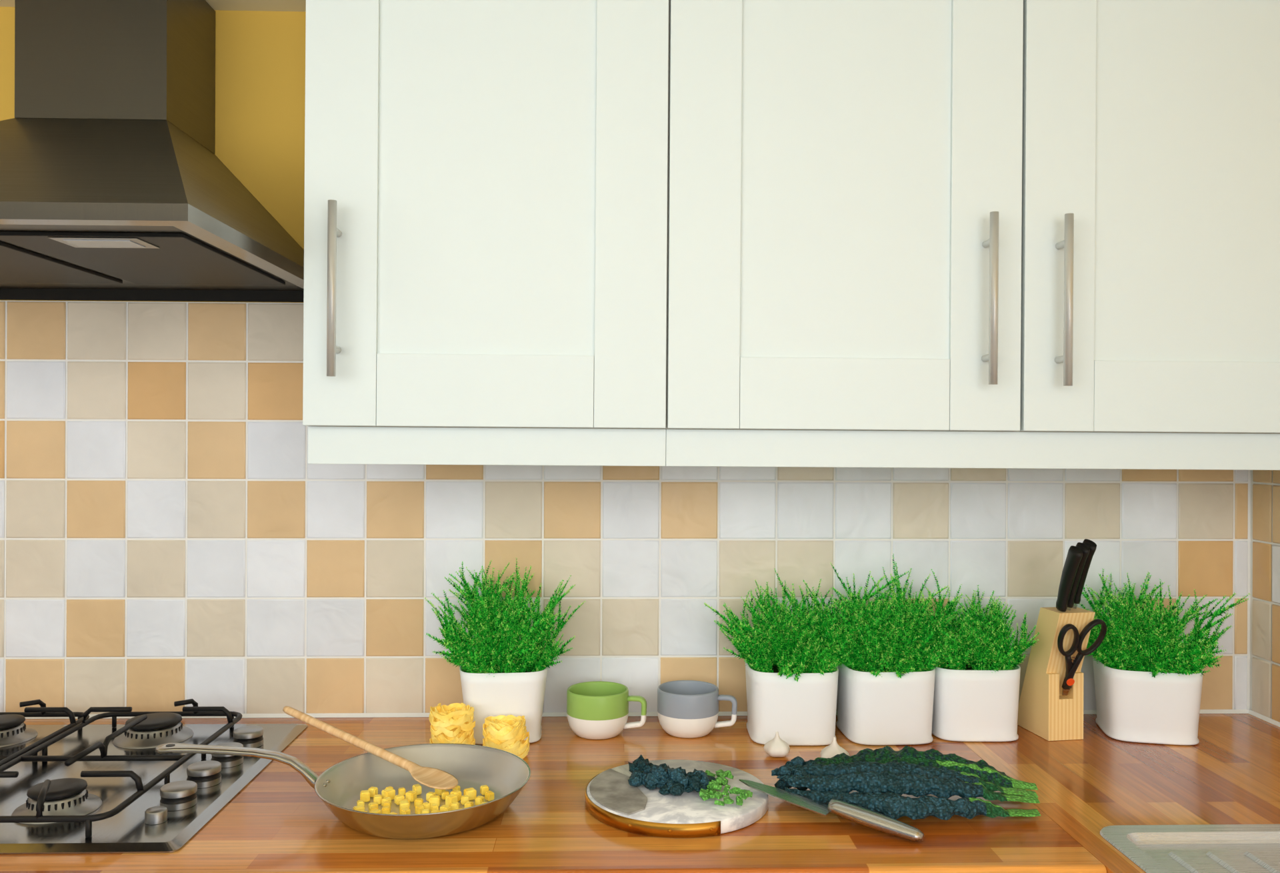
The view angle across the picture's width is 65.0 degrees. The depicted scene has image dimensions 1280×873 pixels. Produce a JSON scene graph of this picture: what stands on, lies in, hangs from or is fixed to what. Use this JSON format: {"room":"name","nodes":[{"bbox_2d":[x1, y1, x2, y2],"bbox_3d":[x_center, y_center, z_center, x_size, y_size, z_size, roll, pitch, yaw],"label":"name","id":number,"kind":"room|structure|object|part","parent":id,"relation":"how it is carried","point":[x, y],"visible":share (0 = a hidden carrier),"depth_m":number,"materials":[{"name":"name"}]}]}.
{"room":"kitchen","nodes":[
{"label":"kitchen","id":0,"kind":"room"},
{"bbox_2d":[0,0,305,11],"bbox_3d":[-0.734,-0.772,0.152,3.930,0.100,3.320,0,0,-2],"label":"ceiling","id":1,"kind":"structure","parent":0,"point":[264,5],"depth_m":1.68,"materials":[{"name":"beige paint"}]},
{"bbox_2d":[0,6,1250,713],"bbox_3d":[-0.786,0.275,1.752,3.890,2.195,0.120,0,0,-2],"label":"wall","id":2,"kind":"structure","parent":0,"point":[169,533],"depth_m":1.70,"materials":[{"name":"tile"}]},
{"bbox_2d":[0,0,303,301],"bbox_3d":[-0.803,-0.474,1.394,0.600,0.490,0.606,0,0,-2],"label":"range hood","id":3,"kind":"object","parent":2,"relation":"attached to","point":[114,186],"visible":0.96,"depth_m":1.49,"materials":[{"name":"silver metal"}]},
{"bbox_2d":[48,236,159,247],"bbox_3d":[-0.663,-0.240,1.246,0.106,0.002,0.063,0,0,-2],"label":"lamp","id":4,"kind":"object","parent":3,"relation":"on","point":[70,242],"depth_m":1.24,"materials":[{"name":"white plastic"}]},
{"bbox_2d":[302,0,668,465],"bbox_3d":[-0.216,-0.337,1.528,0.503,0.753,0.355,0,0,-2],"label":"upper cabinet","id":5,"kind":"object","parent":2,"relation":"attached to","point":[485,209],"visible":1,"depth_m":1.39,"materials":[{"name":"white wood"}]},
{"bbox_3d":[-0.415,-0.199,1.363,0.012,0.236,0.038,0,0,-2],"label":"handle","id":6,"kind":"part","parent":5,"relation":"part of","materials":[{"name":"silver metal"}]},
{"bbox_2d":[666,0,1279,469],"bbox_3d":[0.551,-0.331,1.551,1.031,0.753,0.355,0,0,-2],"label":"upper cabinet","id":7,"kind":"object","parent":2,"relation":"attached to","point":[1024,234],"visible":0.99,"depth_m":1.41,"materials":[{"name":"white wood"}]},
{"bbox_3d":[0.289,-0.359,1.413,0.496,0.698,0.019,0,0,-2],"label":"door","id":8,"kind":"part","parent":7,"relation":"part of","materials":[{"name":"white paint"}]},
{"bbox_3d":[0.485,-0.189,1.390,0.012,0.236,0.038,0,0,-2],"label":"handle","id":9,"kind":"part","parent":7,"relation":"part of","materials":[{"name":"silver metal"}]},
{"bbox_3d":[0.589,-0.188,1.393,0.012,0.236,0.038,0,0,-2],"label":"handle","id":10,"kind":"part","parent":7,"relation":"part of","materials":[{"name":"silver metal"}]},
{"bbox_3d":[0.789,-0.355,1.428,0.496,0.698,0.019,0,0,-2],"label":"door","id":11,"kind":"part","parent":7,"relation":"part of","materials":[{"name":"white paint"}]},
{"bbox_2d":[1250,470,1279,721],"bbox_3d":[1.168,0.283,0.150,0.120,2.195,3.203,0,0,-2],"label":"wall","id":12,"kind":"structure","parent":0,"point":[1265,611],"depth_m":1.71,"materials":[{"name":"tile"}]},
{"bbox_3d":[-0.742,1.423,0.152,3.930,0.100,3.320,0,0,-2],"label":"floor","id":13,"kind":"structure","parent":0,"visible":0},
{"bbox_3d":[-0.750,0.942,0.465,3.682,0.861,2.446,0,0,-2],"label":"base cabinet","id":14,"kind":"object","parent":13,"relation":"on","visible":0},
{"bbox_2d":[0,709,1279,872],"bbox_3d":[-0.747,0.489,0.442,3.688,0.044,2.500,0,0,-2],"label":"countertop","id":15,"kind":"structure","parent":14,"relation":"on","point":[278,822],"depth_m":1.26,"materials":[{"name":"brown wood"}]},
{"bbox_2d":[0,698,307,853],"bbox_3d":[-0.824,0.445,1.386,0.580,0.054,0.505,0,0,-2],"label":"gas hob","id":16,"kind":"object","parent":15,"relation":"in","point":[77,787],"visible":0.94,"depth_m":1.35,"materials":[{"name":"silver metal"}]},
{"bbox_2d":[155,742,530,838],"bbox_3d":[-0.375,0.433,1.276,0.471,0.082,0.268,0,0,-2],"label":"frying pan","id":17,"kind":"object","parent":15,"relation":"on","point":[340,786],"visible":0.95,"depth_m":1.30,"materials":[{"name":"silver metal"}]},
{"bbox_2d":[282,706,457,789],"bbox_3d":[-0.379,0.421,1.363,0.311,0.066,0.049,0,0,25],"label":"wooden spoon","id":18,"kind":"object","parent":17,"relation":"in","point":[432,777],"visible":1,"depth_m":1.34,"materials":[{"name":"brown wood"}]},
{"bbox_2d":[353,783,493,813],"bbox_3d":[-0.274,0.464,1.260,0.172,0.012,0.139,0,0,-2],"label":"potatoes","id":19,"kind":"object","parent":17,"relation":"in","point":[387,795],"visible":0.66,"depth_m":1.28,"materials":[{"name":"yellow food"}]},
{"bbox_2d":[428,702,475,744],"bbox_3d":[-0.280,0.438,1.500,0.068,0.071,0.068,0,0,-2],"label":"nest","id":20,"kind":"object","parent":15,"relation":"on","point":[453,723],"visible":0.73,"depth_m":1.48,"materials":[{"name":"yellow food"}]},
{"bbox_2d":[424,558,585,744],"bbox_3d":[-0.220,0.336,1.603,0.255,0.278,0.264,0,0,20],"label":"potted plant","id":21,"kind":"object","parent":15,"relation":"on","point":[498,677],"visible":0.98,"depth_m":1.54,"materials":[{"name":"green plant"}]},
{"bbox_3d":[-0.216,0.418,1.603,0.138,0.113,0.138,0,0,-6],"label":"pot","id":22,"kind":"part","parent":21,"relation":"part of","materials":[{"name":"white ceramic"}]},
{"bbox_2d":[482,714,529,758],"bbox_3d":[-0.200,0.448,1.497,0.069,0.051,0.069,0,0,-2],"label":"nest","id":23,"kind":"object","parent":15,"relation":"on","point":[508,733],"visible":0.91,"depth_m":1.48,"materials":[{"name":"yellow food"}]},
{"bbox_2d":[566,680,646,739],"bbox_3d":[-0.061,0.439,1.601,0.117,0.072,0.099,0,0,45],"label":"coffee mug","id":24,"kind":"object","parent":15,"relation":"on","point":[597,709],"visible":1,"depth_m":1.57,"materials":[{"name":"ceramic"}]},
{"bbox_2d":[585,759,768,837],"bbox_3d":[0.048,0.466,1.307,0.238,0.020,0.238,0,0,-2],"label":"cutting board","id":25,"kind":"object","parent":15,"relation":"on","point":[610,798],"visible":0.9,"depth_m":1.25,"materials":[{"name":"white stone"}]},
{"bbox_2d":[628,754,752,805],"bbox_3d":[0.069,0.440,1.310,0.179,0.031,0.109,0,0,32],"label":"kale","id":26,"kind":"object","parent":25,"relation":"on","point":[675,781],"visible":1,"depth_m":1.29,"materials":[{"name":"green plant"}]},
{"bbox_2d":[657,680,737,737],"bbox_3d":[0.086,0.440,1.621,0.117,0.072,0.099,0,0,-22],"label":"coffee mug","id":27,"kind":"object","parent":15,"relation":"on","point":[687,709],"visible":1,"depth_m":1.58,"materials":[{"name":"ceramic"}]},
{"bbox_2d":[763,731,789,756],"bbox_3d":[0.206,0.458,1.499,0.038,0.036,0.039,0,0,-19],"label":"garlic bulb","id":28,"kind":"object","parent":15,"relation":"on","point":[777,747],"visible":1,"depth_m":1.49,"materials":[{"name":"white food"}]},
{"bbox_2d":[704,568,877,745],"bbox_3d":[0.239,0.349,1.610,0.240,0.255,0.235,0,0,-40],"label":"potted plant","id":29,"kind":"object","parent":15,"relation":"on","point":[791,692],"visible":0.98,"depth_m":1.55,"materials":[{"name":"green plant"}]},
{"bbox_3d":[0.241,0.420,1.612,0.141,0.113,0.141,0,0,0],"label":"pot","id":30,"kind":"part","parent":29,"relation":"part of","materials":[{"name":"white ceramic"}]},
{"bbox_2d":[738,778,924,841],"bbox_3d":[0.231,0.461,1.242,0.240,0.032,0.031,0,0,30],"label":"kitchen knife","id":31,"kind":"object","parent":15,"relation":"on","point":[867,817],"visible":1,"depth_m":1.22,"materials":[{"name":"silver metal"}]},
{"bbox_2d":[820,736,849,757],"bbox_3d":[0.283,0.457,1.462,0.043,0.040,0.042,0,0,25],"label":"garlic bulb","id":32,"kind":"object","parent":15,"relation":"on","point":[834,749],"visible":0.66,"depth_m":1.45,"materials":[{"name":"white food"}]},
{"bbox_2d":[803,553,963,744],"bbox_3d":[0.391,0.337,1.622,0.245,0.281,0.236,0,0,-37],"label":"potted plant","id":33,"kind":"object","parent":15,"relation":"on","point":[885,687],"visible":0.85,"depth_m":1.56,"materials":[{"name":"green plant"}]},
{"bbox_3d":[0.392,0.420,1.617,0.141,0.114,0.141,0,0,-4],"label":"pot","id":34,"kind":"part","parent":33,"relation":"part of","materials":[{"name":"white ceramic"}]},
{"bbox_2d":[771,745,1040,819],"bbox_3d":[0.348,0.448,1.316,0.349,0.049,0.189,0,0,-4],"label":"kale","id":35,"kind":"object","parent":15,"relation":"on","point":[880,777],"visible":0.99,"depth_m":1.28,"materials":[{"name":"green plant"}]},
{"bbox_2d":[906,584,1039,741],"bbox_3d":[0.533,0.363,1.639,0.201,0.229,0.212,0,0,12],"label":"potted plant","id":36,"kind":"object","parent":15,"relation":"on","point":[977,689],"visible":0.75,"depth_m":1.57,"materials":[{"name":"green plant"}]},
{"bbox_3d":[0.535,0.421,1.635,0.139,0.113,0.139,0,0,0],"label":"pot","id":37,"kind":"part","parent":36,"relation":"part of","materials":[{"name":"white ceramic"}]},
{"bbox_2d":[1017,538,1096,740],"bbox_3d":[0.669,0.319,1.599,0.060,0.318,0.166,0,0,-10],"label":"knife block","id":38,"kind":"object","parent":15,"relation":"on","point":[1043,711],"visible":0.98,"depth_m":1.58,"materials":[{"name":"brown wood"}]},
{"bbox_2d":[1057,618,1106,695],"bbox_3d":[0.680,0.345,1.562,0.076,0.128,0.051,0,0,-10],"label":"scissors","id":39,"kind":"object","parent":38,"relation":"in","point":[1071,667],"visible":1,"depth_m":1.55,"materials":[{"name":"black plastic"}]},
{"bbox_2d":[1079,568,1249,744],"bbox_3d":[0.843,0.344,1.623,0.265,0.270,0.260,0,0,-6],"label":"potted plant","id":40,"kind":"object","parent":15,"relation":"on","point":[1148,681],"visible":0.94,"depth_m":1.57,"materials":[{"name":"green plant"}]},
{"bbox_3d":[0.819,0.422,1.627,0.146,0.113,0.146,0,0,12],"label":"pot","id":41,"kind":"part","parent":40,"relation":"part of","materials":[{"name":"white ceramic"}]},
{"bbox_2d":[1100,824,1279,872],"bbox_3d":[0.814,0.406,0.747,0.496,0.461,0.977,0,0,-2],"label":"sink","id":42,"kind":"object","parent":15,"relation":"in","point":[1205,848],"visible":1,"depth_m":1.18,"materials":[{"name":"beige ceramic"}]}
]}

